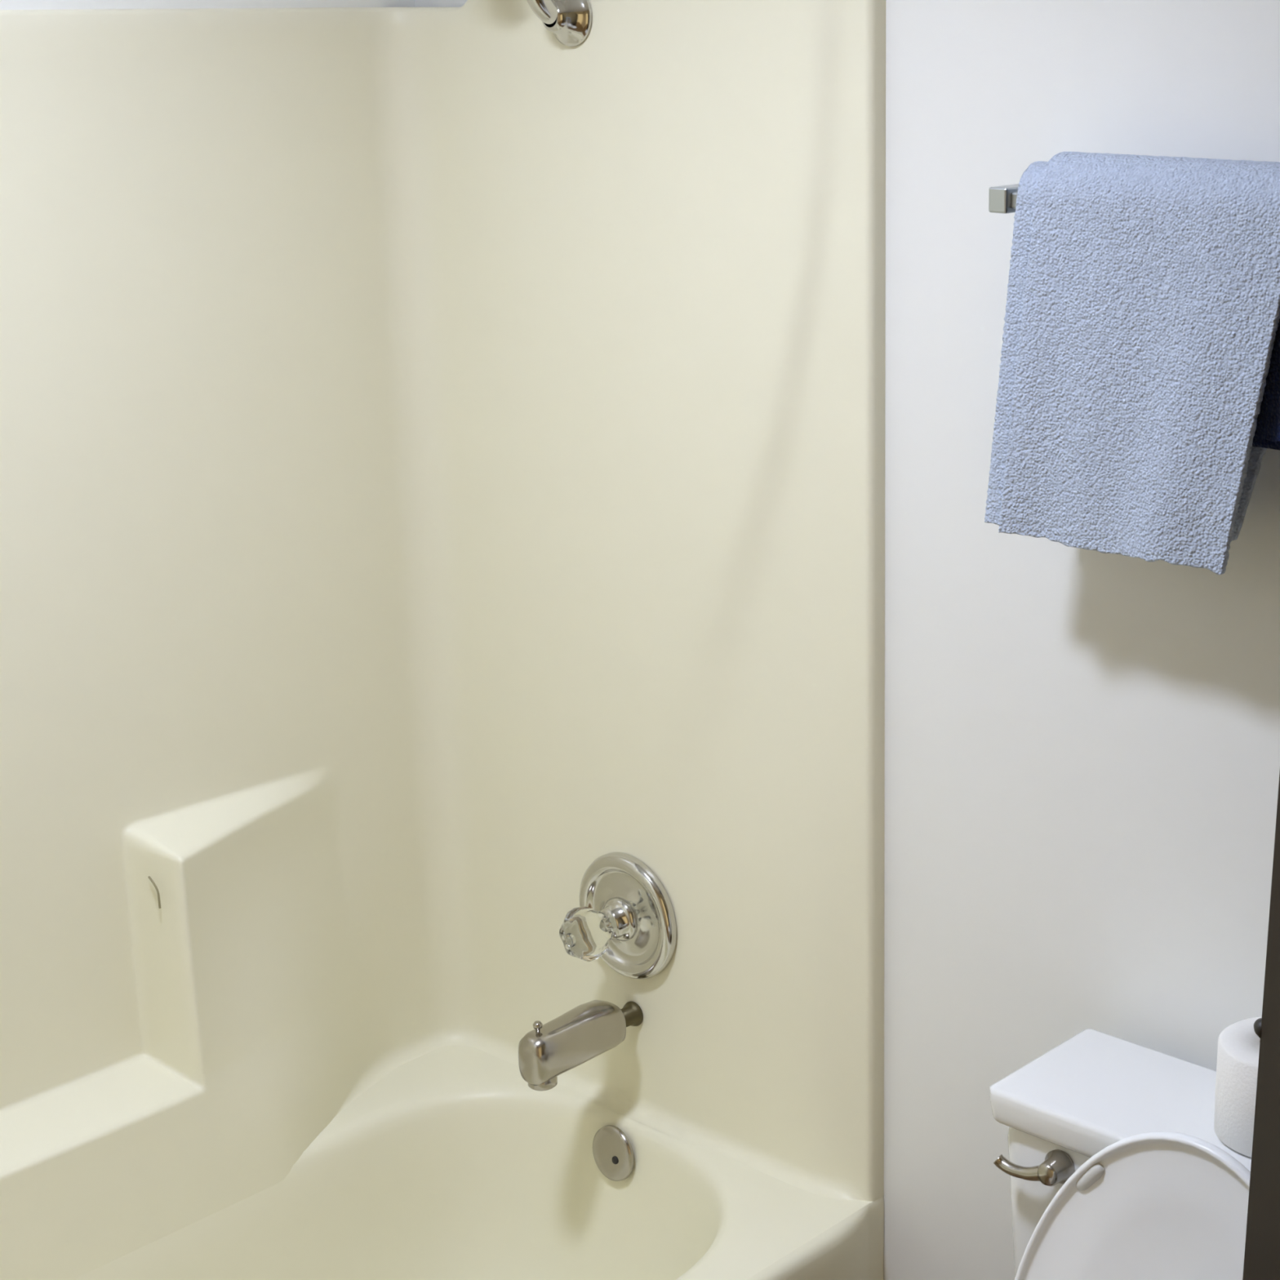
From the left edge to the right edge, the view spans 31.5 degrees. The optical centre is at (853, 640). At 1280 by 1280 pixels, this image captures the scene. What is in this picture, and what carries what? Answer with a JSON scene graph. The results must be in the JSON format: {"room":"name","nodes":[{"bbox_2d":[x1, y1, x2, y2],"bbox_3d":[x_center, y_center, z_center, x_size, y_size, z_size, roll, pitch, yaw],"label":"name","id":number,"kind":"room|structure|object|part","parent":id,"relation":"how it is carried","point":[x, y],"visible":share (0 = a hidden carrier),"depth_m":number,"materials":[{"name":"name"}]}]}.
{"room":"bathroom","nodes":[
{"label":"bathroom","id":0,"kind":"room"},
{"bbox_2d":[0,0,414,9],"bbox_3d":[-1.298,-0.029,2.249,0.100,2.440,2.188,13,21,38],"label":"wall","id":1,"kind":"structure","parent":0,"point":[4,4],"depth_m":2.62,"materials":[{"name":"white paint"}]},
{"bbox_2d":[414,0,1279,1279],"bbox_3d":[0.353,-0.062,2.353,2.550,2.440,0.100,13,21,38],"label":"wall","id":2,"kind":"structure","parent":0,"point":[1082,746],"depth_m":2.42,"materials":[{"name":"white paint"}]},
{"bbox_2d":[988,183,1018,213],"bbox_3d":[0.409,-0.391,2.067,0.664,0.048,0.110,13,21,38],"label":"towel bar","id":3,"kind":"object","parent":2,"relation":"attached to","point":[1002,199],"visible":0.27,"depth_m":2.21,"materials":[{"name":"silver metal"}]},
{"bbox_2d":[984,151,1279,574],"bbox_3d":[0.287,-0.271,2.158,0.353,0.380,0.100,13,21,38],"label":"hand towel","id":4,"kind":"object","parent":3,"relation":"hanging from","point":[1142,316],"visible":0.98,"depth_m":2.12,"materials":[{"name":"blue fabric"}]},
{"bbox_2d":[1252,318,1279,449],"bbox_3d":[0.429,-0.282,2.030,0.312,0.242,0.050,13,21,38],"label":"washcloth","id":5,"kind":"object","parent":3,"relation":"hanging from","point":[1267,433],"visible":0.1,"depth_m":2.06,"materials":[{"name":"blue fabric"}]},
{"bbox_3d":[0.074,1.469,1.553,3.650,0.060,2.288,13,21,38],"label":"floor","id":6,"kind":"structure","parent":0,"visible":0},
{"bbox_2d":[0,0,885,1279],"bbox_3d":[-0.761,0.240,2.277,0.803,1.906,1.583,13,21,38],"label":"shower","id":7,"kind":"object","parent":6,"relation":"on","point":[442,450],"visible":1,"depth_m":2.75,"materials":[{"name":"beige plastic"}]},
{"bbox_2d":[0,789,359,1266],"bbox_3d":[-1.065,0.527,2.490,0.102,0.441,1.304,13,21,38],"label":"soap shelf","id":8,"kind":"object","parent":7,"relation":"attached to","point":[180,997],"depth_m":2.75,"materials":[{"name":"beige plastic"}]},
{"bbox_2d":[73,1044,871,1279],"bbox_3d":[-0.759,0.941,2.480,0.764,0.327,1.567,13,21,38],"label":"tub basin","id":9,"kind":"object","parent":7,"relation":"in","point":[437,1162],"depth_m":2.96,"materials":[{"name":"beige plastic"}]},
{"bbox_2d":[526,0,591,46],"bbox_3d":[-0.395,-0.775,2.543,0.070,0.205,0.202,13,21,38],"label":"shower","id":10,"kind":"object","parent":7,"relation":"attached to","point":[570,21],"visible":1,"depth_m":2.61,"materials":[{"name":"silver metal"}]},
{"bbox_3d":[-0.383,-0.789,2.553,0.027,0.183,0.132,13,21,38],"label":"arm","id":11,"kind":"part","parent":10,"relation":"part of","materials":[{"name":"silver metal"}]},
{"bbox_2d":[518,1000,643,1090],"bbox_3d":[-0.348,0.504,2.880,0.059,0.088,0.190,13,21,38],"label":"tub spout","id":12,"kind":"object","parent":7,"relation":"attached to","point":[590,1029],"visible":1,"depth_m":2.84,"materials":[{"name":"silver metal"}]},
{"bbox_3d":[-0.395,0.487,2.817,0.012,0.020,0.012,13,21,38],"label":"diverter knob","id":13,"kind":"part","parent":12,"relation":"part of","materials":[{"name":"silver metal"}]},
{"bbox_2d":[592,1124,634,1181],"bbox_3d":[-0.318,0.677,2.966,0.074,0.074,0.017,13,21,38],"label":"overflow plate","id":14,"kind":"object","parent":7,"relation":"attached to","point":[612,1150],"visible":1,"depth_m":2.96,"materials":[{"name":"silver metal"}]},
{"bbox_2d":[559,852,676,979],"bbox_3d":[-0.323,0.366,2.874,0.170,0.170,0.107,13,21,38],"label":"shower valve","id":15,"kind":"object","parent":7,"relation":"attached to","point":[624,917],"visible":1,"depth_m":2.88,"materials":[{"name":"silver metal"}]},
{"bbox_3d":[-0.338,0.371,2.856,0.072,0.065,0.054,13,21,38],"label":"knob","id":16,"kind":"part","parent":15,"relation":"part of","materials":[{"name":"clear plastic"}]},
{"bbox_2d":[989,1028,1251,1279],"bbox_3d":[0.228,0.871,2.122,0.544,0.775,0.738,13,21,38],"label":"toilet","id":17,"kind":"object","parent":6,"relation":"on","point":[1117,1166],"visible":0.94,"depth_m":2.23,"materials":[{"name":"white ceramic"}]},
{"bbox_3d":[0.184,0.535,2.303,0.085,0.036,0.030,13,21,38],"label":"flush lever","id":18,"kind":"part","parent":17,"relation":"part of","materials":[{"name":"silver metal"}]},
{"bbox_3d":[0.406,0.672,2.286,0.521,0.315,0.175,13,21,38],"label":"tank","id":19,"kind":"part","parent":17,"relation":"part of","materials":[{"name":"white ceramic"}]},
{"bbox_3d":[0.402,0.507,2.235,0.544,0.042,0.194,13,21,38],"label":"tank lid","id":20,"kind":"part","parent":17,"relation":"part of","materials":[{"name":"white ceramic"}]},
{"bbox_3d":[0.302,0.658,2.147,0.372,0.381,0.080,13,21,38],"label":"seat lid","id":21,"kind":"part","parent":17,"relation":"part of","materials":[{"name":"white plastic"}]},
{"bbox_2d":[1213,1017,1262,1157],"bbox_3d":[0.418,0.440,2.211,0.123,0.100,0.123,13,21,38],"label":"toilet paper roll","id":22,"kind":"object","parent":17,"relation":"on","point":[1238,1043],"visible":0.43,"depth_m":2.18,"materials":[{"name":"white paper"}]},
{"bbox_3d":[0.589,0.385,0.791,0.100,2.440,2.088,13,21,38],"label":"wall","id":23,"kind":"structure","parent":0,"visible":0},
{"bbox_2d":[1242,772,1279,1279],"bbox_3d":[0.417,0.484,1.244,0.036,2.037,0.923,-4,17,-15],"label":"door","id":24,"kind":"structure","parent":23,"relation":"in","point":[1262,1245],"depth_m":1.60,"materials":[{"name":"brown wood"}]}
]}

